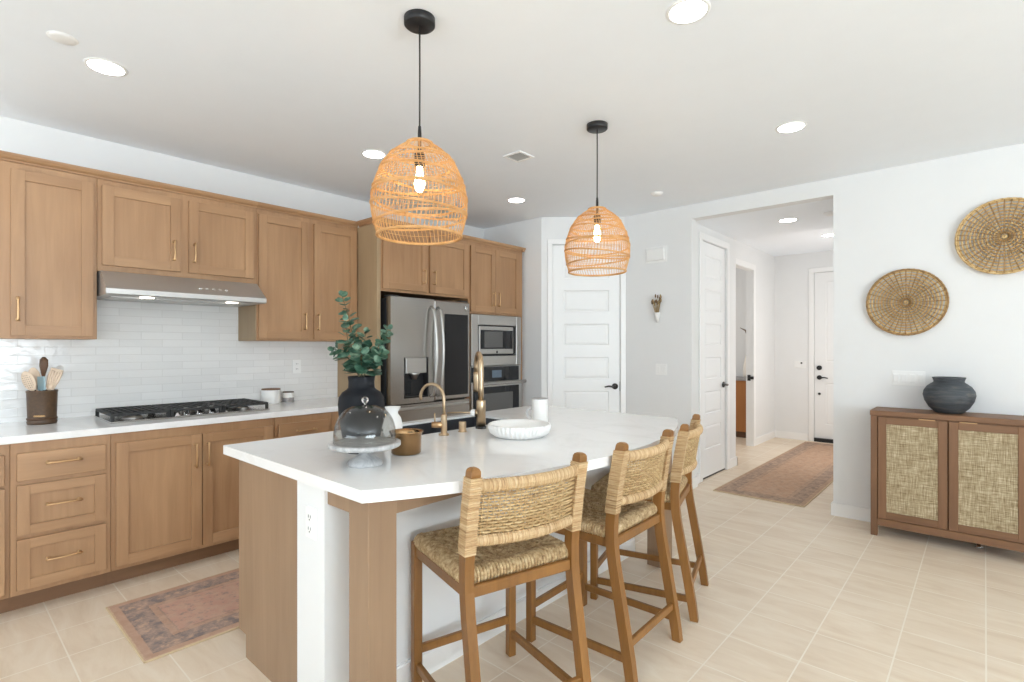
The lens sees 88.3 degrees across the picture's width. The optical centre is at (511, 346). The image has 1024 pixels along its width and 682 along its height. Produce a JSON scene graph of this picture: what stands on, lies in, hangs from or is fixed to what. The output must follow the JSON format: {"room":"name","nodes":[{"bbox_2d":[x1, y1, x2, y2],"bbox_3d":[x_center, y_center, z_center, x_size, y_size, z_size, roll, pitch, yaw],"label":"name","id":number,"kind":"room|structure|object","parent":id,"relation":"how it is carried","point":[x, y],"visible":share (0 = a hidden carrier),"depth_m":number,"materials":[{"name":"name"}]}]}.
{"room":"kitchen","nodes":[
{"label":"kitchen","id":0,"kind":"room"},
{"bbox_2d":[0,116,482,238],"bbox_3d":[-3.365,-0.003,2.846,0.120,2.735,9.185,0,0,42],"label":"wall","id":1,"kind":"structure","parent":0,"point":[16,136],"depth_m":3.79,"materials":[{"name":"paint"}]},
{"bbox_2d":[0,150,97,339],"bbox_3d":[-2.767,-0.558,3.127,0.391,1.022,0.438,0,0,42],"label":"upper cabinet","id":2,"kind":"object","parent":1,"relation":"attached to","point":[48,208],"visible":1,"depth_m":3.02,"materials":[{"name":"brown wood"}]},
{"bbox_2d":[0,300,337,422],"bbox_3d":[-2.523,0.002,3.689,0.008,0.894,2.844,0,0,42],"label":"backsplash","id":3,"kind":"structure","parent":1,"relation":"attached to","point":[142,353],"depth_m":3.72,"materials":[{"name":"white tile"}]},
{"bbox_2d":[293,360,300,372],"bbox_3d":[-1.820,0.165,4.460,0.010,0.116,0.072,0,0,42],"label":"outlet","id":4,"kind":"object","parent":3,"relation":"attached to","point":[296,363],"visible":1,"depth_m":4.46,"materials":[{"name":"white plastic"}]},
{"bbox_2d":[97,170,257,283],"bbox_3d":[-2.307,-0.766,3.640,0.391,0.606,0.940,0,0,42],"label":"upper cabinet","id":5,"kind":"object","parent":1,"relation":"attached to","point":[144,226],"visible":0.99,"depth_m":3.48,"materials":[{"name":"brown wood"}]},
{"bbox_2d":[97,270,266,306],"bbox_3d":[-2.254,-0.383,3.588,0.537,0.156,0.923,0,0,42],"label":"range hood","id":6,"kind":"object","parent":1,"relation":"attached to","point":[111,286],"visible":1,"depth_m":3.41,"materials":[{"name":"metal"}]},
{"bbox_2d":[238,202,357,341],"bbox_3d":[-1.713,-0.558,4.303,0.391,1.022,0.848,0,0,42],"label":"upper cabinet","id":7,"kind":"object","parent":1,"relation":"attached to","point":[304,259],"visible":0.95,"depth_m":4.14,"materials":[{"name":"brown wood"}]},
{"bbox_2d":[0,0,1023,228],"bbox_3d":[0.301,-1.420,-0.129,9.620,0.100,9.650,0,0,42],"label":"ceiling","id":8,"kind":"structure","parent":0,"point":[294,92],"depth_m":2.75,"materials":[{"name":"paint"}]},
{"bbox_2d":[46,31,78,45],"bbox_3d":[-1.993,-1.367,2.338,0.112,0.007,0.112,0,0,42],"label":"smoke detector","id":9,"kind":"object","parent":8,"relation":"attached to","point":[60,37],"visible":1,"depth_m":2.33,"materials":[{"name":"white plastic"}]},
{"bbox_2d":[83,57,127,76],"bbox_3d":[-1.986,-1.367,2.579,0.176,0.005,0.176,0,0,42],"label":"recessed light","id":10,"kind":"object","parent":8,"relation":"in","point":[104,66],"visible":1,"depth_m":2.56,"materials":[{"name":"white plastic"}]},
{"bbox_2d":[87,60,124,75],"bbox_3d":[-1.986,-1.367,2.579,0.145,0.004,0.145,0,0,42],"label":"diffuser","id":11,"kind":"object","parent":10,"relation":"attached to","point":[107,67],"depth_m":2.57,"materials":[{"name":"white"}]},
{"bbox_2d":[361,149,386,158],"bbox_3d":[-0.980,-1.367,3.741,0.176,0.005,0.176,0,0,42],"label":"recessed light","id":12,"kind":"object","parent":8,"relation":"in","point":[370,153],"visible":0.98,"depth_m":3.73,"materials":[{"name":"white plastic"}]},
{"bbox_2d":[363,151,383,157],"bbox_3d":[-0.980,-1.367,3.741,0.145,0.004,0.145,0,0,42],"label":"diffuser","id":13,"kind":"object","parent":12,"relation":"attached to","point":[370,154],"depth_m":3.74,"materials":[{"name":"white"}]},
{"bbox_2d":[369,9,467,244],"bbox_3d":[-0.386,-0.913,2.199,0.402,0.913,0.404,0,0,39],"label":"pendant lamp","id":14,"kind":"object","parent":8,"relation":"hanging from","point":[417,21],"visible":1,"depth_m":2.13,"materials":[{"name":"orange wicker"}]},
{"bbox_2d":[414,126,424,167],"bbox_3d":[-0.385,-0.835,2.198,0.044,0.170,0.044,0,0,42],"label":"socket","id":15,"kind":"object","parent":14,"relation":"attached to","point":[419,127],"depth_m":2.19,"materials":[{"name":"metal"}]},
{"bbox_2d":[507,197,525,202],"bbox_3d":[0.042,-1.367,4.912,0.176,0.005,0.176,0,0,42],"label":"recessed light","id":16,"kind":"object","parent":8,"relation":"in","point":[514,199],"visible":1,"depth_m":4.91,"materials":[{"name":"white plastic"}]},
{"bbox_2d":[509,198,523,202],"bbox_3d":[0.042,-1.367,4.912,0.145,0.004,0.145,0,0,42],"label":"diffuser","id":17,"kind":"object","parent":16,"relation":"attached to","point":[514,200],"depth_m":4.91,"materials":[{"name":"white"}]},
{"bbox_2d":[503,150,534,162],"bbox_3d":[0.049,-1.366,3.784,0.160,0.008,0.160,0,0,42],"label":"ceiling vent","id":18,"kind":"object","parent":8,"relation":"in","point":[518,156],"visible":1,"depth_m":3.77,"materials":[{"name":"white plastic"}]},
{"bbox_2d":[564,120,629,276],"bbox_3d":[0.523,-0.913,3.248,0.402,0.913,0.404,0,0,39],"label":"pendant lamp","id":19,"kind":"object","parent":8,"relation":"hanging from","point":[597,126],"visible":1,"depth_m":3.18,"materials":[{"name":"orange wicker"}]},
{"bbox_2d":[594,197,600,225],"bbox_3d":[0.524,-0.835,3.246,0.044,0.170,0.044,0,0,42],"label":"socket","id":20,"kind":"object","parent":19,"relation":"attached to","point":[598,220],"depth_m":3.24,"materials":[{"name":"metal"}]},
{"bbox_2d":[651,191,662,196],"bbox_3d":[1.290,-1.359,4.689,0.108,0.022,0.108,0,0,42],"label":"smoke detector","id":21,"kind":"object","parent":8,"relation":"attached to","point":[656,193],"visible":1,"depth_m":4.66,"materials":[{"name":"white plastic"}]},
{"bbox_2d":[666,0,710,24],"bbox_3d":[0.718,-1.367,2.149,0.176,0.005,0.176,0,0,42],"label":"recessed light","id":22,"kind":"object","parent":8,"relation":"in","point":[681,12],"visible":1,"depth_m":2.15,"materials":[{"name":"white plastic"}]},
{"bbox_2d":[775,121,806,132],"bbox_3d":[1.738,-1.367,3.281,0.176,0.005,0.176,0,0,42],"label":"recessed light","id":23,"kind":"object","parent":8,"relation":"in","point":[793,126],"visible":1,"depth_m":3.27,"materials":[{"name":"white plastic"}]},
{"bbox_2d":[778,123,803,131],"bbox_3d":[1.738,-1.367,3.281,0.145,0.004,0.145,0,0,42],"label":"diffuser","id":24,"kind":"object","parent":23,"relation":"attached to","point":[786,127],"depth_m":3.28,"materials":[{"name":"white"}]},
{"bbox_2d":[0,437,1023,681],"bbox_3d":[1.399,1.405,1.620,10.320,0.080,13.720,0,0,42],"label":"floor","id":25,"kind":"structure","parent":0,"point":[808,593],"depth_m":2.66,"materials":[{"name":"beige tile"}]},
{"bbox_2d":[0,444,9,613],"bbox_3d":[-2.978,0.927,2.629,0.741,0.876,0.638,0,0,42],"label":"base cabinet","id":26,"kind":"object","parent":25,"relation":"on","point":[4,449],"visible":0.98,"depth_m":2.65,"materials":[{"name":"brown wood"}]},
{"bbox_2d":[0,397,338,444],"bbox_3d":[-2.261,0.468,3.453,0.708,0.038,2.843,0,0,42],"label":"countertop","id":27,"kind":"structure","parent":26,"relation":"on","point":[72,427],"depth_m":3.13,"materials":[{"name":"white stone"}]},
{"bbox_2d":[25,389,57,424],"bbox_3d":[-2.756,0.351,3.092,0.155,0.196,0.146,0,0,42],"label":"utensil crock","id":28,"kind":"object","parent":27,"relation":"on","point":[41,405],"visible":0.95,"depth_m":3.04,"materials":[{"name":"brown wood"}]},
{"bbox_2d":[21,371,35,390],"bbox_3d":[-2.769,0.277,3.046,0.110,0.275,0.050,0,0,-32],"label":"slotted spoon","id":29,"kind":"object","parent":28,"relation":"in","point":[28,380],"visible":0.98,"depth_m":3.03,"materials":[{"name":"brown wood"}]},
{"bbox_2d":[29,368,40,390],"bbox_3d":[-2.799,0.267,3.095,0.083,0.294,0.032,0,0,-17],"label":"wooden spoon","id":30,"kind":"object","parent":28,"relation":"in","point":[34,372],"visible":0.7,"depth_m":3.09,"materials":[{"name":"brown wood"}]},
{"bbox_2d":[37,376,45,390],"bbox_3d":[-2.752,0.292,3.082,0.053,0.242,0.012,0,0,3],"label":"spatula","id":31,"kind":"object","parent":28,"relation":"in","point":[41,386],"visible":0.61,"depth_m":3.08,"materials":[{"name":"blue plastic"}]},
{"bbox_2d":[39,357,47,390],"bbox_3d":[-2.757,0.236,3.103,0.054,0.354,0.024,0,0,12],"label":"wooden spoon","id":32,"kind":"object","parent":28,"relation":"in","point":[43,362],"visible":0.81,"depth_m":3.10,"materials":[{"name":"brown wood"}]},
{"bbox_2d":[46,367,62,389],"bbox_3d":[-2.702,0.267,3.091,0.131,0.295,0.032,0,0,-14],"label":"slotted turner","id":33,"kind":"object","parent":28,"relation":"in","point":[54,376],"visible":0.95,"depth_m":3.09,"materials":[{"name":"brown wood"}]},
{"bbox_2d":[56,365,63,379],"bbox_3d":[-2.751,0.263,3.157,0.109,0.304,0.047,0,0,-35],"label":"ladle","id":34,"kind":"object","parent":28,"relation":"in","point":[60,367],"visible":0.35,"depth_m":3.17,"materials":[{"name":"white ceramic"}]},
{"bbox_2d":[94,398,269,423],"bbox_3d":[-2.198,0.421,3.563,0.440,0.056,0.920,0,0,42],"label":"gas cooktop","id":35,"kind":"object","parent":27,"relation":"in","point":[113,415],"visible":1,"depth_m":3.43,"materials":[{"name":"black metal"}]},
{"bbox_2d":[94,406,269,423],"bbox_3d":[-2.198,0.444,3.563,0.440,0.010,0.920,0,0,42],"label":"tray","id":36,"kind":"object","parent":35,"relation":"attached to","point":[192,413],"depth_m":3.38,"materials":[{"name":"silver metal"}]},
{"bbox_2d":[261,388,280,403],"bbox_3d":[-1.921,0.390,4.201,0.142,0.119,0.142,0,0,42],"label":"canister","id":37,"kind":"object","parent":27,"relation":"on","point":[270,395],"visible":0.93,"depth_m":4.14,"materials":[{"name":"white ceramic"}]},
{"bbox_2d":[282,391,293,401],"bbox_3d":[-1.832,0.407,4.316,0.090,0.084,0.090,0,0,42],"label":"canister","id":38,"kind":"object","parent":27,"relation":"on","point":[287,396],"visible":1,"depth_m":4.28,"materials":[{"name":"white ceramic"}]},
{"bbox_2d":[8,434,109,611],"bbox_3d":[-2.628,0.927,3.020,0.741,0.876,0.412,0,0,42],"label":"base cabinet","id":39,"kind":"object","parent":25,"relation":"on","point":[60,488],"visible":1,"depth_m":2.79,"materials":[{"name":"brown wood"}]},
{"bbox_2d":[105,568,238,663],"bbox_3d":[-1.034,1.360,3.419,0.720,0.008,2.450,0,0,42],"label":"runner rug","id":40,"kind":"object","parent":25,"relation":"on","point":[162,623],"visible":0.48,"depth_m":2.65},
{"bbox_2d":[107,418,274,584],"bbox_3d":[-2.183,0.927,3.516,0.741,0.876,0.920,0,0,42],"label":"base cabinet","id":41,"kind":"object","parent":25,"relation":"on","point":[174,492],"visible":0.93,"depth_m":3.19,"materials":[{"name":"brown wood"}]},
{"bbox_2d":[275,412,330,438],"bbox_3d":[-1.734,0.927,4.016,0.741,0.876,0.425,0,0,42],"label":"base cabinet","id":42,"kind":"object","parent":25,"relation":"on","point":[288,426],"visible":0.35,"depth_m":3.78,"materials":[{"name":"brown wood"}]},
{"bbox_2d":[331,411,340,430],"bbox_3d":[-1.446,0.927,4.338,0.741,0.876,0.439,0,0,42],"label":"base cabinet","id":43,"kind":"object","parent":25,"relation":"on","point":[334,415],"visible":0.02,"depth_m":3.99,"materials":[{"name":"brown wood"}]},
{"bbox_2d":[338,216,469,396],"bbox_3d":[-0.989,0.148,4.893,0.681,2.434,1.055,0,0,42],"label":"tall cabinet","id":44,"kind":"object","parent":25,"relation":"on","point":[435,272],"visible":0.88,"depth_m":4.54,"materials":[{"name":"brown wood"}]},
{"bbox_2d":[381,294,469,424],"bbox_3d":[-0.915,0.465,4.858,0.771,1.800,0.899,0,0,42],"label":"refrigerator","id":45,"kind":"object","parent":25,"relation":"on","point":[429,343],"visible":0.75,"depth_m":4.59,"materials":[{"name":"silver metal"}]},
{"bbox_2d":[239,453,671,681],"bbox_3d":[-0.128,0.927,2.859,1.082,0.876,2.199,0,0,42],"label":"kitchen island","id":46,"kind":"object","parent":25,"relation":"on","point":[336,606],"visible":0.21,"depth_m":2.05,"materials":[{"name":"brown wood"}]},
{"bbox_2d":[306,505,315,540],"bbox_3d":[-0.733,0.640,1.918,0.072,0.116,0.010,0,0,42],"label":"outlet","id":47,"kind":"object","parent":46,"relation":"attached to","point":[310,511],"visible":1,"depth_m":1.91,"materials":[{"name":"white plastic"}]},
{"bbox_2d":[307,512,311,521],"bbox_3d":[-0.735,0.618,1.915,0.034,0.032,0.003,0,0,42],"label":"socket","id":48,"kind":"object","parent":47,"relation":"attached to","point":[309,514],"depth_m":1.91,"materials":[{"name":"white plastic"}]},
{"bbox_2d":[307,524,311,533],"bbox_3d":[-0.735,0.662,1.915,0.034,0.032,0.003,0,0,42],"label":"socket","id":49,"kind":"object","parent":47,"relation":"attached to","point":[309,526],"depth_m":1.91,"materials":[{"name":"white plastic"}]},
{"bbox_2d":[223,405,677,503],"bbox_3d":[-0.028,0.469,2.768,1.442,0.040,2.260,0,0,42],"label":"island countertop","id":50,"kind":"structure","parent":46,"relation":"on","point":[440,467],"depth_m":2.22,"materials":[{"name":"white stone"}]},
{"bbox_2d":[338,375,384,453],"bbox_3d":[-0.648,0.287,2.270,0.194,0.324,0.194,0,0,42],"label":"vase","id":51,"kind":"object","parent":50,"relation":"on","point":[363,420],"visible":0.73,"depth_m":2.20,"materials":[{"name":"ceramic"}]},
{"bbox_2d":[327,340,360,376],"bbox_3d":[-0.703,0.180,2.259,0.167,0.419,0.109,0,0,-22],"label":"branch","id":52,"kind":"object","parent":51,"relation":"in","point":[330,348],"visible":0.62,"depth_m":2.24,"materials":[{"name":"green plant"}]},
{"bbox_2d":[335,290,367,369],"bbox_3d":[-0.687,0.072,2.268,0.144,0.633,0.096,0,0,-11],"label":"branch","id":53,"kind":"object","parent":51,"relation":"in","point":[341,293],"visible":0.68,"depth_m":2.27,"materials":[{"name":"green plant"}]},
{"bbox_2d":[337,314,366,376],"bbox_3d":[-0.680,0.126,2.239,0.110,0.527,0.142,0,0,42],"label":"branch","id":54,"kind":"object","parent":51,"relation":"in","point":[345,324],"visible":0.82,"depth_m":2.23,"materials":[{"name":"green plant"}]},
{"bbox_2d":[347,327,372,376],"bbox_3d":[-0.660,0.150,2.303,0.125,0.479,0.127,0,0,-21],"label":"branch","id":55,"kind":"object","parent":51,"relation":"in","point":[366,329],"visible":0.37,"depth_m":2.31,"materials":[{"name":"green plant"}]},
{"bbox_2d":[349,343,375,376],"bbox_3d":[-0.637,0.187,2.229,0.120,0.404,0.144,0,0,-6],"label":"branch","id":56,"kind":"object","parent":51,"relation":"in","point":[354,353],"visible":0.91,"depth_m":2.21,"materials":[{"name":"green plant"}]},
{"bbox_2d":[353,345,388,376],"bbox_3d":[-0.607,0.191,2.255,0.168,0.396,0.100,0,0,25],"label":"branch","id":57,"kind":"object","parent":51,"relation":"in","point":[374,355],"visible":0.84,"depth_m":2.24,"materials":[{"name":"green plant"}]},
{"bbox_2d":[362,324,393,376],"bbox_3d":[-0.588,0.145,2.268,0.151,0.488,0.118,0,0,23],"label":"branch","id":58,"kind":"object","parent":51,"relation":"in","point":[384,333],"visible":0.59,"depth_m":2.26,"materials":[{"name":"green plant"}]},
{"bbox_2d":[328,436,400,467],"bbox_3d":[-0.561,0.406,2.013,0.268,0.087,0.268,0,0,42],"label":"cake stand","id":59,"kind":"object","parent":50,"relation":"on","point":[363,445],"visible":0.99,"depth_m":1.97,"materials":[{"name":"grey stone"}]},
{"bbox_2d":[333,397,395,446],"bbox_3d":[-0.561,0.276,2.013,0.233,0.172,0.233,0,0,42],"label":"glass cloche","id":60,"kind":"object","parent":59,"relation":"on","point":[364,400],"visible":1,"depth_m":2.01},
{"bbox_2d":[382,406,402,436],"bbox_3d":[-0.605,0.374,2.639,0.112,0.150,0.106,0,0,42],"label":"pitcher","id":61,"kind":"object","parent":50,"relation":"on","point":[388,425],"visible":0.64,"depth_m":2.60,"materials":[{"name":"ceramic"}]},
{"bbox_2d":[389,428,422,455],"bbox_3d":[-0.447,0.402,2.228,0.144,0.095,0.144,0,0,42],"label":"brass pot","id":62,"kind":"object","parent":50,"relation":"on","point":[410,438],"visible":0.97,"depth_m":2.18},
{"bbox_2d":[419,382,448,435],"bbox_3d":[-0.409,0.316,2.705,0.185,0.266,0.064,0,0,22],"label":"filter faucet","id":63,"kind":"object","parent":50,"relation":"on","point":[443,424],"visible":1,"depth_m":2.68,"materials":[{"name":"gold metal"}]},
{"bbox_2d":[381,417,498,434],"bbox_3d":[-0.373,0.590,3.078,0.385,0.255,0.805,0,0,42],"label":"sink","id":64,"kind":"object","parent":50,"relation":"in","point":[453,424],"visible":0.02,"depth_m":3.33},
{"bbox_2d":[458,421,466,431],"bbox_3d":[-0.263,0.422,2.796,0.048,0.054,0.048,0,0,42],"label":"soap dispenser","id":65,"kind":"object","parent":50,"relation":"on","point":[462,424],"visible":1,"depth_m":2.78,"materials":[{"name":"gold metal"}]},
{"bbox_2d":[447,351,486,428],"bbox_3d":[-0.222,0.236,2.953,0.185,0.425,0.221,0,0,42],"label":"kitchen faucet","id":66,"kind":"object","parent":50,"relation":"on","point":[479,412],"visible":1,"depth_m":2.91,"materials":[{"name":"gold metal"}]},
{"bbox_2d":[488,419,550,439],"bbox_3d":[0.037,0.417,2.660,0.320,0.064,0.320,0,0,42],"label":"bowl","id":67,"kind":"object","parent":50,"relation":"on","point":[513,429],"visible":1,"depth_m":2.56,"materials":[{"name":"white ceramic"}]},
{"bbox_2d":[525,397,547,421],"bbox_3d":[0.154,0.376,3.108,0.113,0.147,0.107,0,0,42],"label":"mug","id":68,"kind":"object","parent":50,"relation":"on","point":[539,407],"visible":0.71,"depth_m":3.07,"materials":[{"name":"white ceramic"}]},
{"bbox_2d":[450,236,525,402],"bbox_3d":[-0.359,0.148,5.595,0.681,2.434,0.832,0,0,42],"label":"tall cabinet","id":69,"kind":"object","parent":25,"relation":"on","point":[495,268],"visible":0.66,"depth_m":5.34,"materials":[{"name":"brown wood"}]},
{"bbox_2d":[470,314,520,365],"bbox_3d":[-0.331,-0.067,5.539,0.511,0.507,0.731,0,0,42],"label":"microwave","id":70,"kind":"object","parent":69,"relation":"in","point":[498,338],"visible":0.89,"depth_m":5.35,"materials":[{"name":"metal"}]},
{"bbox_2d":[470,365,526,410],"bbox_3d":[-0.321,0.546,5.551,0.610,0.707,0.764,0,0,42],"label":"wall oven","id":71,"kind":"object","parent":69,"relation":"in","point":[502,383],"visible":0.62,"depth_m":5.40,"materials":[{"name":"metal"}]},
{"bbox_2d":[411,452,590,681],"bbox_3d":[-0.053,0.876,2.000,0.490,0.978,0.559,0,0,-33],"label":"counter stool","id":72,"kind":"object","parent":25,"relation":"on","point":[506,552],"visible":1,"depth_m":1.87,"materials":[{"name":"brown wood"}]},
{"bbox_2d":[526,429,682,681],"bbox_3d":[0.429,0.876,2.453,0.559,0.978,0.490,0,0,40],"label":"counter stool","id":73,"kind":"object","parent":25,"relation":"on","point":[610,519],"visible":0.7,"depth_m":2.30,"materials":[{"name":"brown wood"}]},
{"bbox_2d":[590,414,708,622],"bbox_3d":[0.777,0.876,2.946,0.559,0.978,0.490,0,0,26],"label":"counter stool","id":74,"kind":"object","parent":25,"relation":"on","point":[679,487],"visible":0.59,"depth_m":2.75,"materials":[{"name":"brown wood"}]},
{"bbox_2d":[736,376,745,437],"bbox_3d":[3.357,0.915,8.245,1.050,0.900,0.420,0,0,42],"label":"base cabinet","id":75,"kind":"object","parent":25,"relation":"on","point":[740,381],"visible":0.02,"depth_m":7.93,"materials":[{"name":"brown wood"}]},
{"bbox_2d":[743,356,745,377],"bbox_3d":[3.601,0.225,8.000,0.180,0.480,0.180,0,0,42],"label":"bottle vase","id":76,"kind":"object","parent":75,"relation":"on","point":[744,365],"visible":0.12,"depth_m":7.98,"materials":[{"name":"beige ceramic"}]},
{"bbox_2d":[713,442,832,506],"bbox_3d":[3.347,1.360,6.024,0.780,0.008,3.450,0,0,42],"label":"runner rug","id":77,"kind":"object","parent":25,"relation":"on","point":[795,477],"visible":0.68,"depth_m":5.43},
{"bbox_2d":[870,407,1023,552],"bbox_3d":[3.038,0.912,3.662,0.878,0.906,0.316,0,0,42],"label":"sideboard","id":78,"kind":"object","parent":25,"relation":"on","point":[960,477],"visible":1,"depth_m":3.54,"materials":[{"name":"brown wood"}]},
{"bbox_2d":[923,376,976,413],"bbox_3d":[3.043,0.335,3.671,0.290,0.249,0.290,0,0,42],"label":"clay jar","id":79,"kind":"object","parent":78,"relation":"on","point":[946,395],"visible":1,"depth_m":3.59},
{"bbox_2d":[483,217,540,406],"bbox_3d":[0.028,-0.003,5.892,0.865,2.735,0.120,0,0,42],"label":"wall","id":80,"kind":"structure","parent":0,"point":[526,234],"depth_m":5.67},
{"bbox_2d":[541,217,623,397],"bbox_3d":[0.747,-0.003,5.609,0.874,2.735,0.100,0,0,0],"label":"wall","id":81,"kind":"structure","parent":0,"point":[551,227],"depth_m":5.56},
{"bbox_2d":[553,245,619,412],"bbox_3d":[0.788,0.139,5.560,0.715,2.429,0.102,0,0,0],"label":"door","id":82,"kind":"structure","parent":81,"relation":"in","point":[586,310],"depth_m":5.57,"materials":[{"name":"white paint"}]},
{"bbox_2d":[547,239,625,412],"bbox_3d":[0.785,0.115,5.551,0.824,2.500,0.016,0,0,0],"label":"trim","id":83,"kind":"structure","parent":81,"relation":"attached to","point":[550,242],"depth_m":5.54,"materials":[{"name":"white paint"}]},
{"bbox_2d":[697,224,735,472],"bbox_3d":[2.063,-0.003,5.746,0.320,2.735,1.210,0,0,42],"label":"wall","id":84,"kind":"structure","parent":0,"point":[700,228],"depth_m":5.96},
{"bbox_2d":[699,232,729,482],"bbox_3d":[2.160,0.102,5.602,0.016,2.525,0.825,0,0,42],"label":"trim","id":85,"kind":"structure","parent":84,"relation":"attached to","point":[702,236],"depth_m":5.51,"materials":[{"name":"white paint"}]},
{"bbox_2d":[703,241,728,479],"bbox_3d":[2.153,0.139,5.608,0.102,2.450,0.679,0,0,42],"label":"door","id":86,"kind":"structure","parent":84,"relation":"in","point":[714,384],"depth_m":5.62,"materials":[{"name":"white paint"}]},
{"bbox_2d":[697,430,774,483],"bbox_3d":[2.883,1.314,6.582,0.244,0.102,3.550,0,0,42],"label":"baseboard","id":87,"kind":"structure","parent":84,"relation":"attached to","point":[733,461],"depth_m":7.41,"materials":[{"name":"white paint"}]},
{"bbox_2d":[736,240,773,445],"bbox_3d":[3.162,-0.003,7.144,0.090,2.735,2.340,0,0,42],"label":"wall","id":88,"kind":"structure","parent":0,"point":[764,262],"depth_m":7.49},
{"bbox_2d":[736,258,755,445],"bbox_3d":[2.932,0.115,6.807,0.016,2.500,1.310,0,0,42],"label":"trim","id":89,"kind":"structure","parent":88,"relation":"attached to","point":[739,262],"depth_m":7.24,"materials":[{"name":"white paint"}]},
{"bbox_2d":[747,375,753,380],"bbox_3d":[3.285,0.425,7.257,0.082,0.080,0.016,0,0,42],"label":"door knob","id":90,"kind":"object","parent":88,"relation":"attached to","point":[749,377],"visible":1,"depth_m":7.26,"materials":[{"name":"black metal"}]},
{"bbox_2d":[697,199,832,239],"bbox_3d":[2.942,-1.353,4.958,2.240,0.235,1.210,0,0,42],"label":"ceiling","id":91,"kind":"structure","parent":0,"point":[810,215],"depth_m":5.19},
{"bbox_2d":[778,218,797,221],"bbox_3d":[2.684,-1.232,5.125,0.176,0.005,0.176,0,0,42],"label":"recessed light","id":92,"kind":"object","parent":91,"relation":"in","point":[785,219],"visible":1,"depth_m":5.13,"materials":[{"name":"white plastic"}]},
{"bbox_2d":[780,219,795,221],"bbox_3d":[2.684,-1.232,5.125,0.145,0.004,0.145,0,0,42],"label":"diffuser","id":93,"kind":"object","parent":92,"relation":"attached to","point":[781,220],"depth_m":5.13,"materials":[{"name":"white"}]},
{"bbox_2d":[823,211,832,215],"bbox_3d":[2.935,-1.224,4.846,0.130,0.022,0.130,0,0,42],"label":"smoke detector","id":94,"kind":"object","parent":91,"relation":"attached to","point":[830,213],"visible":0.63,"depth_m":4.82,"materials":[{"name":"white plastic"}]},
{"bbox_2d":[736,250,832,440],"bbox_3d":[3.578,-0.003,8.424,4.480,2.735,0.120,0,0,42],"label":"wall","id":95,"kind":"structure","parent":0,"point":[791,272],"depth_m":7.84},
{"bbox_2d":[775,430,807,440],"bbox_3d":[4.140,1.314,7.830,0.450,0.102,0.014,0,0,42],"label":"baseboard","id":96,"kind":"structure","parent":95,"relation":"attached to","point":[779,434],"depth_m":7.82,"materials":[{"name":"white paint"}]},
{"bbox_2d":[794,361,805,367],"bbox_3d":[4.234,0.255,7.747,0.160,0.100,0.012,0,0,42],"label":"light switch","id":97,"kind":"object","parent":95,"relation":"attached to","point":[797,364],"visible":1,"depth_m":7.75,"materials":[{"name":"white plastic"}]},
{"bbox_2d":[809,267,832,440],"bbox_3d":[4.709,0.113,7.318,1.050,2.505,0.016,0,0,42],"label":"trim","id":98,"kind":"structure","parent":95,"relation":"attached to","point":[812,271],"depth_m":7.64,"materials":[{"name":"white paint"}]},
{"bbox_2d":[814,272,832,442],"bbox_3d":[4.727,0.147,7.338,0.914,2.436,0.102,0,0,42],"label":"door","id":99,"kind":"structure","parent":95,"relation":"in","point":[823,281],"depth_m":7.57,"materials":[{"name":"white paint"}]},
{"bbox_2d":[737,227,832,256],"bbox_3d":[3.158,-1.420,7.416,5.200,0.100,2.740,0,0,42],"label":"ceiling","id":100,"kind":"structure","parent":0,"point":[810,241],"depth_m":6.91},
{"bbox_2d":[821,233,832,236],"bbox_3d":[3.877,-1.367,6.446,0.176,0.005,0.176,0,0,42],"label":"recessed light","id":101,"kind":"object","parent":100,"relation":"in","point":[831,234],"visible":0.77,"depth_m":6.45,"materials":[{"name":"white plastic"}]},
{"bbox_2d":[624,143,1023,508],"bbox_3d":[4.176,-0.003,2.957,7.970,2.735,0.120,0,0,42],"label":"wall","id":102,"kind":"structure","parent":0,"point":[887,220],"depth_m":4.10,"materials":[{"name":"paint"}]},
{"bbox_2d":[646,245,666,263],"bbox_3d":[1.446,-0.930,5.305,0.230,0.160,0.030,0,0,42],"label":"door chime","id":103,"kind":"object","parent":102,"relation":"attached to","point":[653,254],"visible":1,"depth_m":5.29,"materials":[{"name":"white plastic"}]},
{"bbox_2d":[651,294,661,311],"bbox_3d":[1.443,-0.412,5.261,0.121,0.234,0.039,0,0,42],"label":"dried flowers","id":104,"kind":"object","parent":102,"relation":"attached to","point":[653,301],"visible":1,"depth_m":5.25,"materials":[{"name":"brown plant"}]},
{"bbox_2d":[654,312,659,322],"bbox_3d":[1.454,-0.295,5.276,0.060,0.100,0.062,0,0,42],"label":"holder","id":105,"kind":"object","parent":102,"relation":"attached to","point":[657,314],"visible":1,"depth_m":5.26,"materials":[{"name":"white ceramic"}]},
{"bbox_2d":[656,364,666,374],"bbox_3d":[1.493,0.225,5.275,0.120,0.110,0.011,0,0,42],"label":"light switch","id":106,"kind":"object","parent":102,"relation":"attached to","point":[661,369],"visible":1,"depth_m":5.27,"materials":[{"name":"white plastic"}]},
{"bbox_2d":[692,476,870,521],"bbox_3d":[4.146,1.314,2.975,7.800,0.102,0.134,0,0,42],"label":"baseboard","id":107,"kind":"structure","parent":102,"relation":"attached to","point":[841,510],"depth_m":4.20,"materials":[{"name":"white paint"}]},
{"bbox_2d":[866,268,948,335],"bbox_3d":[2.947,-0.335,3.942,0.501,0.501,0.037,0,0,42],"label":"wall basket","id":108,"kind":"object","parent":102,"relation":"attached to","point":[906,297],"visible":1,"depth_m":3.94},
{"bbox_2d":[892,371,924,385],"bbox_3d":[2.971,0.235,3.950,0.200,0.110,0.011,0,0,42],"label":"light switch","id":109,"kind":"object","parent":102,"relation":"attached to","point":[906,378],"visible":1,"depth_m":3.95,"materials":[{"name":"white plastic"}]},
{"bbox_2d":[954,197,1023,273],"bbox_3d":[3.348,-0.753,3.583,0.519,0.519,0.037,0,0,42],"label":"wall basket","id":110,"kind":"object","parent":102,"relation":"attached to","point":[1019,199],"visible":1,"depth_m":3.62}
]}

